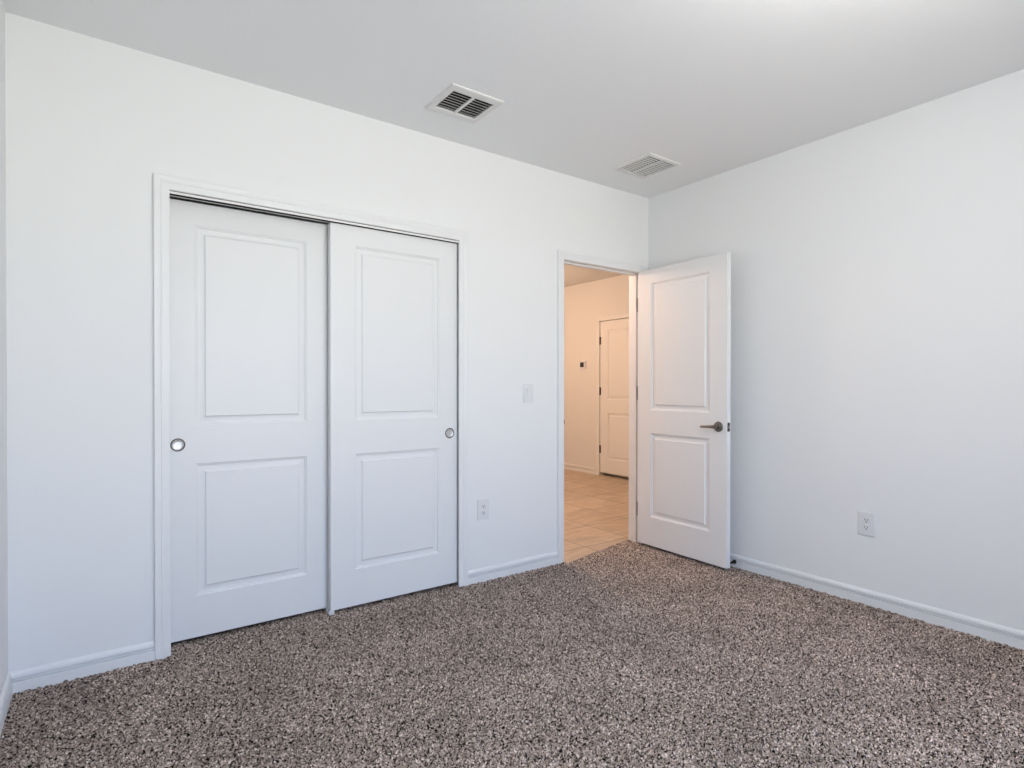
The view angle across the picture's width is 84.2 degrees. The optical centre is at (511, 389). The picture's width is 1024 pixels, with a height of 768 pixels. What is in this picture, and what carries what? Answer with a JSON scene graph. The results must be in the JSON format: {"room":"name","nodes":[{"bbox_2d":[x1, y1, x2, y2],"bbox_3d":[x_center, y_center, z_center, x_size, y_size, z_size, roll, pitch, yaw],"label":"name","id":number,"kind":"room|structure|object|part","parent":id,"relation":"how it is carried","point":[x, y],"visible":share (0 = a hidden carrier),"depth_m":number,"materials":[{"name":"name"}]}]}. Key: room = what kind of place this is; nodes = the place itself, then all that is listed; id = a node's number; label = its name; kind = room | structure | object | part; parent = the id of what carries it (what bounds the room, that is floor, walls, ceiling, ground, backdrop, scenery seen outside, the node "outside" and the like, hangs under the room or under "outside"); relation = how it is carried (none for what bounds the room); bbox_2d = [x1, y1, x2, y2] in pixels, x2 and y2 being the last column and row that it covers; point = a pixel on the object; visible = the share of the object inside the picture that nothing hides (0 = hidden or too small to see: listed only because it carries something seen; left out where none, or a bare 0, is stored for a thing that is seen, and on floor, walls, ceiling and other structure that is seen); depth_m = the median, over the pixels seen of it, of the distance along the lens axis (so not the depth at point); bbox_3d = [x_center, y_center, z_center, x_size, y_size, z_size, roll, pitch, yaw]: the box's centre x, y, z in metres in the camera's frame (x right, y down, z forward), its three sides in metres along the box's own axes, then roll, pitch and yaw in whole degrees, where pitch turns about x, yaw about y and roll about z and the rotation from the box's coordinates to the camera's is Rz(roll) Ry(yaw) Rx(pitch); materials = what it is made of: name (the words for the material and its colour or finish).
{"room":"empty bedroom","nodes":[
{"label":"empty bedroom","id":0,"kind":"room"},
{"bbox_2d":[0,0,7,695],"bbox_3d":[-0.599,-0.117,0.223,0.115,2.614,4.694,0,0,-36],"label":"wall","id":1,"kind":"structure","parent":0,"point":[3,307],"depth_m":2.08,"materials":[{"name":"white paint"}]},
{"bbox_2d":[0,673,12,736],"bbox_3d":[-0.581,1.141,0.315,0.014,0.098,4.579,0,0,-36],"label":"baseboard","id":2,"kind":"structure","parent":1,"relation":"attached to","point":[7,692],"depth_m":2.03,"materials":[{"name":"white wood"}]},
{"bbox_2d":[5,12,647,672],"bbox_3d":[0.335,-0.138,3.861,5.887,2.614,0.115,0,0,-36],"label":"wall","id":3,"kind":"structure","parent":0,"point":[90,121],"depth_m":2.41,"materials":[{"name":"white paint"}]},
{"bbox_2d":[9,640,154,693],"bbox_3d":[-1.730,1.129,2.301,0.474,0.098,0.014,0,0,-36],"label":"baseboard","id":4,"kind":"structure","parent":3,"relation":"attached to","point":[54,673],"depth_m":2.29,"materials":[{"name":"white wood"}]},
{"bbox_2d":[170,199,328,642],"bbox_3d":[-1.258,0.139,2.763,0.762,2.000,0.040,0,0,-36],"label":"door","id":5,"kind":"structure","parent":3,"relation":"in","point":[249,290],"depth_m":2.73,"materials":[{"name":"white wood"}]},
{"bbox_3d":[-1.509,0.248,2.560,0.059,0.059,0.004,0,0,-36],"label":"finger pull","id":6,"kind":"part","parent":5,"relation":"part of","materials":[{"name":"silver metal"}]},
{"bbox_2d":[172,440,183,449],"bbox_3d":[-1.509,0.248,2.560,0.048,0.048,0.002,0,0,-36],"label":"door pull","id":7,"kind":"object","parent":5,"relation":"on","point":[176,444],"depth_m":2.56,"materials":[{"name":"silver metal"}]},
{"bbox_2d":[153,172,467,659],"bbox_3d":[-0.932,0.121,2.938,1.572,2.106,0.132,0,0,-36],"label":"door frame","id":8,"kind":"structure","parent":3,"relation":"attached to","point":[163,184],"depth_m":2.46,"materials":[{"name":"white wood"}]},
{"bbox_2d":[170,191,458,242],"bbox_3d":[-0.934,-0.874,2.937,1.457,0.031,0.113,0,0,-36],"label":"closet track","id":9,"kind":"object","parent":3,"relation":"attached to","point":[174,194],"visible":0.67,"depth_m":2.79,"materials":[{"name":"white metal"}]},
{"bbox_2d":[328,222,457,609],"bbox_3d":[-0.635,0.138,3.138,0.755,1.999,0.040,0,0,-36],"label":"door","id":10,"kind":"structure","parent":9,"relation":"hanging from","point":[393,297],"depth_m":3.10,"materials":[{"name":"white wood"}]},
{"bbox_2d":[446,429,452,436],"bbox_3d":[-0.364,0.252,3.312,0.048,0.048,0.002,0,0,-36],"label":"door pull","id":11,"kind":"object","parent":10,"relation":"on","point":[449,432],"depth_m":3.31,"materials":[{"name":"silver metal"}]},
{"bbox_2d":[477,498,488,519],"bbox_3d":[-0.173,0.722,3.424,0.080,0.123,0.010,0,0,-36],"label":"electrical outlet","id":12,"kind":"object","parent":3,"relation":"attached to","point":[483,504],"visible":1,"depth_m":3.42,"materials":[{"name":"white plastic"}]},
{"bbox_2d":[468,551,557,584],"bbox_3d":[0.020,1.122,3.562,0.696,0.098,0.014,0,0,-36],"label":"baseboard","id":13,"kind":"structure","parent":3,"relation":"attached to","point":[493,572],"depth_m":3.54,"materials":[{"name":"white wood"}]},
{"bbox_2d":[523,384,532,402],"bbox_3d":[0.108,0.022,3.618,0.078,0.121,0.015,0,0,-36],"label":"light switch","id":14,"kind":"object","parent":3,"relation":"attached to","point":[527,388],"visible":1,"depth_m":3.61,"materials":[{"name":"white plastic"}]},
{"bbox_2d":[557,250,647,563],"bbox_3d":[0.620,0.120,4.068,0.882,2.097,0.149,0,0,-36],"label":"door frame","id":15,"kind":"structure","parent":3,"relation":"attached to","point":[563,257],"depth_m":4.03,"materials":[{"name":"white wood"}]},
{"bbox_2d":[637,252,730,568],"bbox_3d":[1.155,0.130,3.921,0.143,2.008,0.809,0,0,-34],"label":"door","id":16,"kind":"structure","parent":15,"relation":"attached to","point":[684,308],"depth_m":3.85,"materials":[{"name":"white wood"}]},
{"bbox_3d":[1.266,0.235,3.652,0.027,0.023,0.124,0,0,-34],"label":"lever","id":17,"kind":"part","parent":16,"relation":"part of","materials":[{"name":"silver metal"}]},
{"bbox_3d":[1.311,0.235,3.627,0.034,0.067,0.067,0,0,-34],"label":"handle","id":18,"kind":"part","parent":16,"relation":"part of","materials":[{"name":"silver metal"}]},
{"bbox_2d":[171,469,644,644],"bbox_3d":[0.502,1.213,3.637,5.887,0.116,8.930,0,0,-36],"label":"floor","id":19,"kind":"structure","parent":0,"point":[596,507],"depth_m":5.18,"materials":[{"name":"brown tile"}]},
{"bbox_2d":[0,539,1023,767],"bbox_3d":[0.486,1.164,1.935,3.623,0.013,3.462,0,0,-36],"label":"carpet","id":20,"kind":"structure","parent":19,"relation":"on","point":[647,656],"depth_m":2.22,"materials":[{"name":"brown carpet"}]},
{"bbox_2d":[323,607,333,614],"bbox_3d":[-0.952,1.143,2.949,0.028,0.026,0.097,0,0,-36],"label":"guide","id":21,"kind":"object","parent":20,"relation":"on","point":[330,612],"visible":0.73,"depth_m":2.92,"materials":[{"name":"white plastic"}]},
{"bbox_2d":[2,0,1023,286],"bbox_3d":[0.503,-1.453,3.621,5.887,0.020,8.930,0,0,-36],"label":"ceiling","id":22,"kind":"structure","parent":0,"point":[588,89],"depth_m":2.47,"materials":[{"name":"white paint"}]},
{"bbox_2d":[425,83,503,123],"bbox_3d":[-0.241,-1.509,2.855,0.296,0.180,0.285,0,0,-36],"label":"ceiling vent","id":23,"kind":"object","parent":22,"relation":"in","point":[458,97],"visible":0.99,"depth_m":2.89,"materials":[{"name":"white metal"}]},
{"bbox_2d":[612,153,680,178],"bbox_3d":[0.865,-1.518,3.656,0.295,0.170,0.316,0,0,-36],"label":"ceiling vent","id":24,"kind":"object","parent":22,"relation":"in","point":[648,163],"visible":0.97,"depth_m":3.66,"materials":[{"name":"white metal"}]},
{"bbox_2d":[564,275,628,477],"bbox_3d":[1.479,-0.157,7.226,0.135,2.614,4.006,0,0,-36],"label":"wall","id":25,"kind":"structure","parent":0,"point":[584,302],"depth_m":7.79,"materials":[{"name":"white paint"}]},
{"bbox_2d":[564,463,595,473],"bbox_3d":[0.687,1.095,8.204,0.014,0.098,1.506,0,0,-36],"label":"baseboard","id":26,"kind":"structure","parent":25,"relation":"attached to","point":[584,469],"depth_m":7.84,"materials":[{"name":"white wood"}]},
{"bbox_2d":[579,361,585,369],"bbox_3d":[0.971,-0.340,7.789,0.031,0.114,0.120,0,0,-36],"label":"thermostat","id":27,"kind":"object","parent":25,"relation":"attached to","point":[582,364],"visible":1,"depth_m":7.77,"materials":[{"name":"white plastic"}]},
{"bbox_2d":[596,313,628,474],"bbox_3d":[1.434,0.091,7.259,0.132,2.118,0.891,0,0,-36],"label":"door frame","id":28,"kind":"structure","parent":25,"relation":"attached to","point":[625,315],"depth_m":7.55,"materials":[{"name":"white wood"}]},
{"bbox_2d":[599,318,628,476],"bbox_3d":[1.384,0.095,7.235,0.092,2.003,0.777,0,0,-36],"label":"door","id":29,"kind":"structure","parent":25,"relation":"in","point":[614,334],"depth_m":7.33,"materials":[{"name":"white wood"}]},
{"bbox_2d":[648,69,1023,630],"bbox_3d":[2.448,-0.128,2.420,0.115,2.614,4.694,0,0,-36],"label":"wall","id":30,"kind":"structure","parent":0,"point":[877,266],"depth_m":2.99,"materials":[{"name":"white paint"}]},
{"bbox_2d":[858,511,874,536],"bbox_3d":[1.913,0.723,3.060,0.010,0.123,0.080,0,0,-36],"label":"electrical outlet","id":31,"kind":"object","parent":30,"relation":"attached to","point":[866,520],"visible":1,"depth_m":3.06,"materials":[{"name":"white plastic"}]},
{"bbox_2d":[863,525,869,530],"bbox_3d":[1.911,0.743,3.058,0.004,0.028,0.034,0,0,-36],"label":"receptacle","id":32,"kind":"object","parent":31,"relation":"attached to","point":[865,527],"depth_m":3.06,"materials":[{"name":"white plastic"}]},
{"bbox_2d":[863,518,869,522],"bbox_3d":[1.911,0.704,3.058,0.004,0.028,0.034,0,0,-36],"label":"receptacle","id":33,"kind":"object","parent":31,"relation":"attached to","point":[865,520],"depth_m":3.06,"materials":[{"name":"white plastic"}]},
{"bbox_2d":[730,553,1023,649],"bbox_3d":[2.011,1.127,2.923,0.014,0.098,3.379,0,0,-36],"label":"baseboard","id":34,"kind":"structure","parent":30,"relation":"attached to","point":[1012,637],"depth_m":2.96,"materials":[{"name":"white wood"}]}
]}

